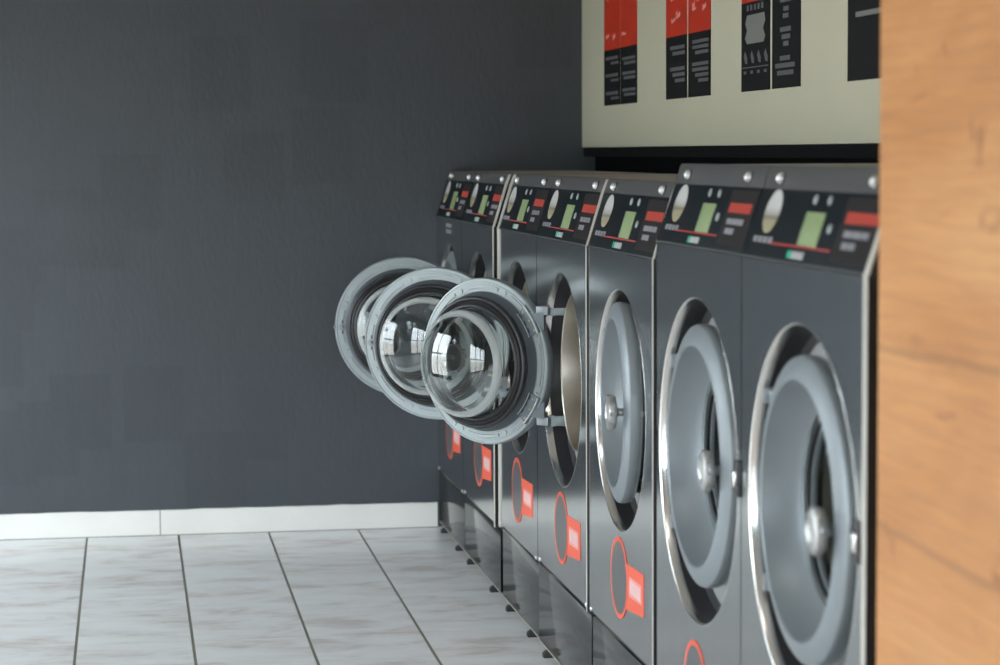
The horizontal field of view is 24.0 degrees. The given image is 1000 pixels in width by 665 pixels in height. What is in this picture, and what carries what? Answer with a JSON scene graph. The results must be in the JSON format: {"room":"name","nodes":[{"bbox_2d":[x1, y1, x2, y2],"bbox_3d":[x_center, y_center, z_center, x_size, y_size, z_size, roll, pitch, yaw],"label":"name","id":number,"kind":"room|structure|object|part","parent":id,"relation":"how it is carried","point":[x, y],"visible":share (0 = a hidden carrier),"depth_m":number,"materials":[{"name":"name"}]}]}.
{"room":"laundry","nodes":[
{"label":"laundry","id":0,"kind":"room"},
{"bbox_2d":[0,526,558,664],"bbox_3d":[-0.492,1.225,3.126,4.660,0.100,11.628,-1,4,-9],"label":"floor","id":1,"kind":"structure","parent":0,"point":[398,596],"depth_m":7.41,"materials":[{"name":"white tile"}]},
{"bbox_2d":[439,471,464,550],"bbox_3d":[0.062,0.647,8.571,0.509,0.214,0.673,-1,4,-9],"label":"plinth","id":2,"kind":"object","parent":1,"relation":"on","point":[452,500],"visible":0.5,"depth_m":8.51,"materials":[{"name":"grey metal"}]},
{"bbox_3d":[-0.174,0.736,8.541,0.005,0.004,0.665,-1,4,-9],"label":"rail","id":3,"kind":"part","parent":2,"relation":"part of","materials":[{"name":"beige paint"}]},
{"bbox_2d":[465,495,503,592],"bbox_3d":[0.178,0.700,7.844,0.509,0.220,0.796,-1,4,-9],"label":"plinth","id":4,"kind":"object","parent":1,"relation":"on","point":[483,541],"visible":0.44,"depth_m":7.75,"materials":[{"name":"grey metal"}]},
{"bbox_3d":[-0.058,0.791,7.813,0.005,0.004,0.788,-1,4,-9],"label":"rail","id":5,"kind":"part","parent":4,"relation":"part of","materials":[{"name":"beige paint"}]},
{"bbox_2d":[334,172,660,527],"bbox_3d":[-0.031,0.033,7.794,0.987,1.120,0.741,-1,4,-9],"label":"washing machine","id":6,"kind":"object","parent":1,"relation":"on","point":[489,190],"visible":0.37,"depth_m":7.94,"materials":[{"name":"grey metal"}]},
{"bbox_2d":[357,284,389,354],"bbox_3d":[-0.330,-0.013,7.924,0.306,0.306,0.130,0,4,3],"label":"glass bowl","id":7,"kind":"object","parent":6,"relation":"on","point":[367,294],"depth_m":7.91,"materials":[{"name":"white"}]},
{"bbox_3d":[-0.326,-0.019,8.005,0.475,0.475,0.077,0,4,3],"label":"door","id":8,"kind":"part","parent":6,"relation":"part of","materials":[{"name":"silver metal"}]},
{"bbox_3d":[-0.070,0.113,7.791,0.004,0.938,0.732,-1,4,-9],"label":"panel","id":9,"kind":"part","parent":6,"relation":"part of","materials":[{"name":"metal"}]},
{"bbox_3d":[-0.051,-0.425,7.753,0.046,0.133,0.733,-1,4,-9],"label":"control panel","id":10,"kind":"part","parent":6,"relation":"part of","materials":[{"name":"black plastic"}]},
{"bbox_3d":[0.012,0.060,7.441,0.066,1.118,0.025,-1,4,-9],"label":"edge trim","id":11,"kind":"part","parent":6,"relation":"part of","materials":[{"name":"silver metal"}]},
{"bbox_2d":[363,174,677,562],"bbox_3d":[0.098,0.078,7.084,0.954,1.104,0.819,-1,4,-9],"label":"washing machine","id":12,"kind":"object","parent":1,"relation":"on","point":[398,320],"visible":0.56,"depth_m":7.18,"materials":[{"name":"grey metal"}]},
{"bbox_2d":[379,295,442,395],"bbox_3d":[-0.222,0.041,7.213,0.306,0.306,0.130,1,5,17],"label":"glass bowl","id":13,"kind":"object","parent":12,"relation":"on","point":[404,319],"depth_m":7.19,"materials":[{"name":"white"}]},
{"bbox_3d":[-0.198,0.035,7.291,0.475,0.475,0.077,1,5,17],"label":"door","id":14,"kind":"part","parent":12,"relation":"part of","materials":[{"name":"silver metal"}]},
{"bbox_3d":[0.027,0.059,7.346,0.066,1.102,0.025,-1,4,-9],"label":"edge trim","id":15,"kind":"part","parent":12,"relation":"part of","materials":[{"name":"silver metal"}]},
{"bbox_3d":[0.053,0.164,7.019,0.004,0.922,0.692,-1,4,-9],"label":"panel","id":16,"kind":"part","parent":12,"relation":"part of","materials":[{"name":"metal"}]},
{"bbox_3d":[0.072,-0.366,6.982,0.046,0.133,0.693,-1,4,-9],"label":"control panel","id":17,"kind":"part","parent":12,"relation":"part of","materials":[{"name":"black plastic"}]},
{"bbox_2d":[503,528,538,637],"bbox_3d":[0.299,0.750,7.077,0.509,0.236,0.669,-1,4,-9],"label":"plinth","id":18,"kind":"object","parent":1,"relation":"on","point":[520,567],"visible":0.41,"depth_m":7.03,"materials":[{"name":"grey metal"}]},
{"bbox_3d":[0.064,0.849,7.048,0.005,0.004,0.661,-1,4,-9],"label":"rail","id":19,"kind":"part","parent":18,"relation":"part of","materials":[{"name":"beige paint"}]},
{"bbox_2d":[436,170,609,492],"bbox_3d":[0.063,-0.021,8.521,0.572,1.126,0.675,-1,4,-9],"label":"washing machine","id":20,"kind":"object","parent":1,"relation":"on","point":[459,184],"visible":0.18,"depth_m":8.46,"materials":[{"name":"grey metal"}]},
{"bbox_3d":[-0.180,0.063,8.489,0.004,0.944,0.674,-1,4,-9],"label":"panel","id":21,"kind":"part","parent":20,"relation":"part of","materials":[{"name":"metal"}]},
{"bbox_3d":[-0.147,-0.057,8.485,0.077,0.475,0.475,-1,4,-9],"label":"door","id":22,"kind":"part","parent":20,"relation":"part of","materials":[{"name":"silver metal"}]},
{"bbox_3d":[-0.161,-0.477,8.451,0.046,0.133,0.675,-1,4,-9],"label":"control panel","id":23,"kind":"part","parent":20,"relation":"part of","materials":[{"name":"black plastic"}]},
{"bbox_2d":[420,176,676,611],"bbox_3d":[0.249,0.125,6.431,0.860,1.098,0.979,-1,4,-9],"label":"washing machine","id":24,"kind":"object","parent":1,"relation":"on","point":[495,363],"visible":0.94,"depth_m":6.52,"materials":[{"name":"black plastic"}]},
{"bbox_2d":[420,308,513,417],"bbox_3d":[-0.099,0.087,6.606,0.306,0.306,0.130,4,6,41],"label":"glass bowl","id":25,"kind":"object","parent":24,"relation":"on","point":[467,357],"depth_m":6.55,"materials":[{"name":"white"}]},
{"bbox_3d":[-0.046,0.082,6.667,0.475,0.475,0.077,4,6,41],"label":"door","id":26,"kind":"part","parent":24,"relation":"part of","materials":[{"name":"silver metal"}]},
{"bbox_3d":[0.101,-0.033,6.539,0.114,0.093,0.036,4,6,41],"label":"hinge plate","id":27,"kind":"part","parent":24,"relation":"part of","materials":[{"name":"grey metal"}]},
{"bbox_3d":[0.102,0.213,6.558,0.114,0.093,0.036,4,6,41],"label":"hinge plate","id":28,"kind":"part","parent":24,"relation":"part of","materials":[{"name":"grey metal"}]},
{"bbox_3d":[0.166,0.214,6.307,0.004,0.916,0.744,-1,4,-9],"label":"panel","id":29,"kind":"part","parent":24,"relation":"part of","materials":[{"name":"metal"}]},
{"bbox_3d":[0.185,-0.312,6.270,0.046,0.133,0.745,-1,4,-9],"label":"control panel","id":30,"kind":"part","parent":24,"relation":"part of","materials":[{"name":"black plastic"}]},
{"bbox_3d":[0.250,0.163,5.943,0.066,1.096,0.009,-1,4,-9],"label":"edge trim","id":31,"kind":"part","parent":24,"relation":"part of","materials":[{"name":"silver metal"}]},
{"bbox_2d":[539,563,595,664],"bbox_3d":[0.409,0.801,6.363,0.509,0.242,0.771,-1,4,-9],"label":"plinth","id":32,"kind":"object","parent":1,"relation":"on","point":[565,625],"visible":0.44,"depth_m":6.35,"materials":[{"name":"grey metal"}]},
{"bbox_3d":[0.173,0.904,6.333,0.005,0.004,0.763,-1,4,-9],"label":"rail","id":33,"kind":"part","parent":32,"relation":"part of","materials":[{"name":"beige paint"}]},
{"bbox_2d":[593,616,645,664],"bbox_3d":[0.525,0.856,5.630,0.509,0.243,0.683,-1,4,-9],"label":"plinth","id":34,"kind":"object","parent":1,"relation":"on","point":[608,648],"visible":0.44,"depth_m":5.73,"materials":[{"name":"grey metal"}]},
{"bbox_2d":[587,179,676,664],"bbox_3d":[0.513,0.187,5.593,0.602,1.096,0.757,-1,4,-9],"label":"washing machine","id":35,"kind":"object","parent":1,"relation":"on","point":[622,247],"visible":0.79,"depth_m":5.47,"materials":[{"name":"black plastic"}]},
{"bbox_3d":[0.282,0.182,5.386,0.078,0.080,0.084,-1,4,-5],"label":"door knob","id":36,"kind":"part","parent":35,"relation":"part of","materials":[{"name":"grey metal"}]},
{"bbox_3d":[0.284,0.270,5.564,0.004,0.915,0.755,-1,4,-9],"label":"panel","id":37,"kind":"part","parent":35,"relation":"part of","materials":[{"name":"metal"}]},
{"bbox_3d":[0.301,0.165,5.558,0.077,0.475,0.475,-1,4,-5],"label":"door","id":38,"kind":"part","parent":35,"relation":"part of","materials":[{"name":"silver metal"}]},
{"bbox_3d":[0.303,-0.256,5.527,0.046,0.133,0.756,-1,4,-9],"label":"control panel","id":39,"kind":"part","parent":35,"relation":"part of","materials":[{"name":"black plastic"}]},
{"bbox_3d":[0.347,0.182,5.567,0.008,0.556,0.556,-1,4,-9],"label":"plate","id":40,"kind":"part","parent":35,"relation":"part of","materials":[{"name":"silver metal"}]},
{"bbox_3d":[0.369,0.219,5.194,0.066,1.095,0.009,-1,4,-9],"label":"edge trim","id":41,"kind":"part","parent":35,"relation":"part of","materials":[{"name":"silver metal"}]},
{"bbox_2d":[656,163,879,664],"bbox_3d":[0.646,0.240,4.850,0.572,1.172,0.718,-1,4,-9],"label":"washing machine","id":42,"kind":"object","parent":1,"relation":"on","point":[701,241],"visible":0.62,"depth_m":4.87,"materials":[{"name":"black plastic"}]},
{"bbox_3d":[0.403,0.306,4.817,0.004,0.956,0.717,-1,4,-9],"label":"panel","id":43,"kind":"part","parent":42,"relation":"part of","materials":[{"name":"metal"}]},
{"bbox_3d":[0.436,0.252,4.818,0.087,0.539,0.539,-1,4,-9],"label":"door","id":44,"kind":"part","parent":42,"relation":"part of","materials":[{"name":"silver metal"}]},
{"bbox_3d":[0.432,0.271,4.622,0.078,0.080,0.084,-1,4,-9],"label":"door knob","id":45,"kind":"part","parent":42,"relation":"part of","materials":[{"name":"grey metal"}]},
{"bbox_3d":[0.421,-0.236,4.779,0.046,0.124,0.718,-1,4,-9],"label":"control panel","id":46,"kind":"part","parent":42,"relation":"part of","materials":[{"name":"black plastic"}]},
{"bbox_2d":[702,381,719,529],"bbox_3d":[0.527,0.250,4.832,0.147,0.348,0.348,-1,4,-9],"label":"glass bowl","id":47,"kind":"object","parent":42,"relation":"on","point":[710,434],"depth_m":4.97,"materials":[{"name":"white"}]},
{"bbox_3d":[0.465,0.262,4.823,0.008,0.652,0.652,-1,4,-9],"label":"plate","id":48,"kind":"part","parent":42,"relation":"part of","materials":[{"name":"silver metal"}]},
{"bbox_2d":[741,165,879,664],"bbox_3d":[0.763,0.296,4.112,0.572,1.172,0.773,-1,4,-9],"label":"washing machine","id":49,"kind":"object","parent":1,"relation":"on","point":[810,256],"visible":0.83,"depth_m":4.11,"materials":[{"name":"dark grey painted metal"},{"name":"black plastic"},{"name":"stainless steel"}]},
{"bbox_3d":[0.512,0.154,4.279,0.036,0.104,0.128,-1,4,-9],"label":"hinge plate","id":50,"kind":"part","parent":49,"relation":"part of","materials":[{"name":"grey metal"}]},
{"bbox_3d":[0.553,0.308,4.080,0.087,0.539,0.539,-1,4,-9],"label":"door","id":51,"kind":"part","parent":49,"relation":"part of","materials":[{"name":"silver metal"}]},
{"bbox_3d":[0.539,-0.180,4.041,0.046,0.124,0.772,-1,4,-9],"label":"control panel","id":52,"kind":"part","parent":49,"relation":"part of","materials":[{"name":"black plastic"}]},
{"bbox_2d":[801,415,833,605],"bbox_3d":[0.645,0.306,4.095,0.147,0.348,0.348,-1,4,-9],"label":"glass bowl","id":53,"kind":"object","parent":49,"relation":"on","point":[816,484],"depth_m":4.23,"materials":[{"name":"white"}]},
{"bbox_3d":[0.549,0.327,3.885,0.078,0.080,0.084,-1,4,-9],"label":"door knob","id":54,"kind":"part","parent":49,"relation":"part of","materials":[{"name":"grey metal"}]},
{"bbox_3d":[0.582,0.317,4.086,0.008,0.652,0.652,-1,4,-9],"label":"plate","id":55,"kind":"part","parent":49,"relation":"part of","materials":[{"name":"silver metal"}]},
{"bbox_3d":[0.605,0.311,3.708,0.066,1.136,0.021,-1,4,-9],"label":"edge trim","id":56,"kind":"part","parent":49,"relation":"part of","materials":[{"name":"silver metal"}]},
{"bbox_2d":[876,0,999,664],"bbox_3d":[1.264,-0.312,2.464,1.044,3.049,2.305,-1,4,-9],"label":"wooden column","id":57,"kind":"structure","parent":1,"relation":"on","point":[938,598],"depth_m":3.28,"materials":[{"name":"brown wood"}]},
{"bbox_2d":[0,0,594,526],"bbox_3d":[-1.398,-0.774,8.658,4.660,3.050,0.150,-1,4,-9],"label":"wall","id":58,"kind":"structure","parent":0,"point":[193,192],"depth_m":8.68,"materials":[{"name":"grey paint"}]},
{"bbox_2d":[0,502,437,539],"bbox_3d":[-1.883,0.714,8.610,3.336,0.096,0.014,-1,4,-9],"label":"baseboard","id":59,"kind":"structure","parent":58,"relation":"attached to","point":[55,525],"depth_m":8.74,"materials":[{"name":"white paint"}]},
{"bbox_3d":[1.727,-0.384,3.356,0.150,3.050,11.328,-1,4,-9],"label":"wall","id":60,"kind":"structure","parent":0,"visible":0},
{"bbox_2d":[582,0,880,157],"bbox_3d":[0.948,-1.133,6.229,0.468,1.334,5.310,-1,4,-9],"label":"sign box","id":61,"kind":"object","parent":60,"relation":"attached to","point":[661,78],"visible":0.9,"depth_m":6.67,"materials":[{"name":"beige metal"}]},
{"bbox_3d":[0.742,-0.480,6.246,0.024,0.034,5.310,-1,4,-9],"label":"frame","id":62,"kind":"part","parent":61,"relation":"part of","materials":[{"name":"black metal"}]},
{"bbox_2d":[595,157,879,173],"bbox_3d":[0.775,0.216,6.252,0.020,1.422,5.200,-1,4,-9],"label":"trim","id":63,"kind":"structure","parent":60,"relation":"attached to","point":[663,165],"depth_m":7.47,"materials":[{"name":"black"}]}
]}

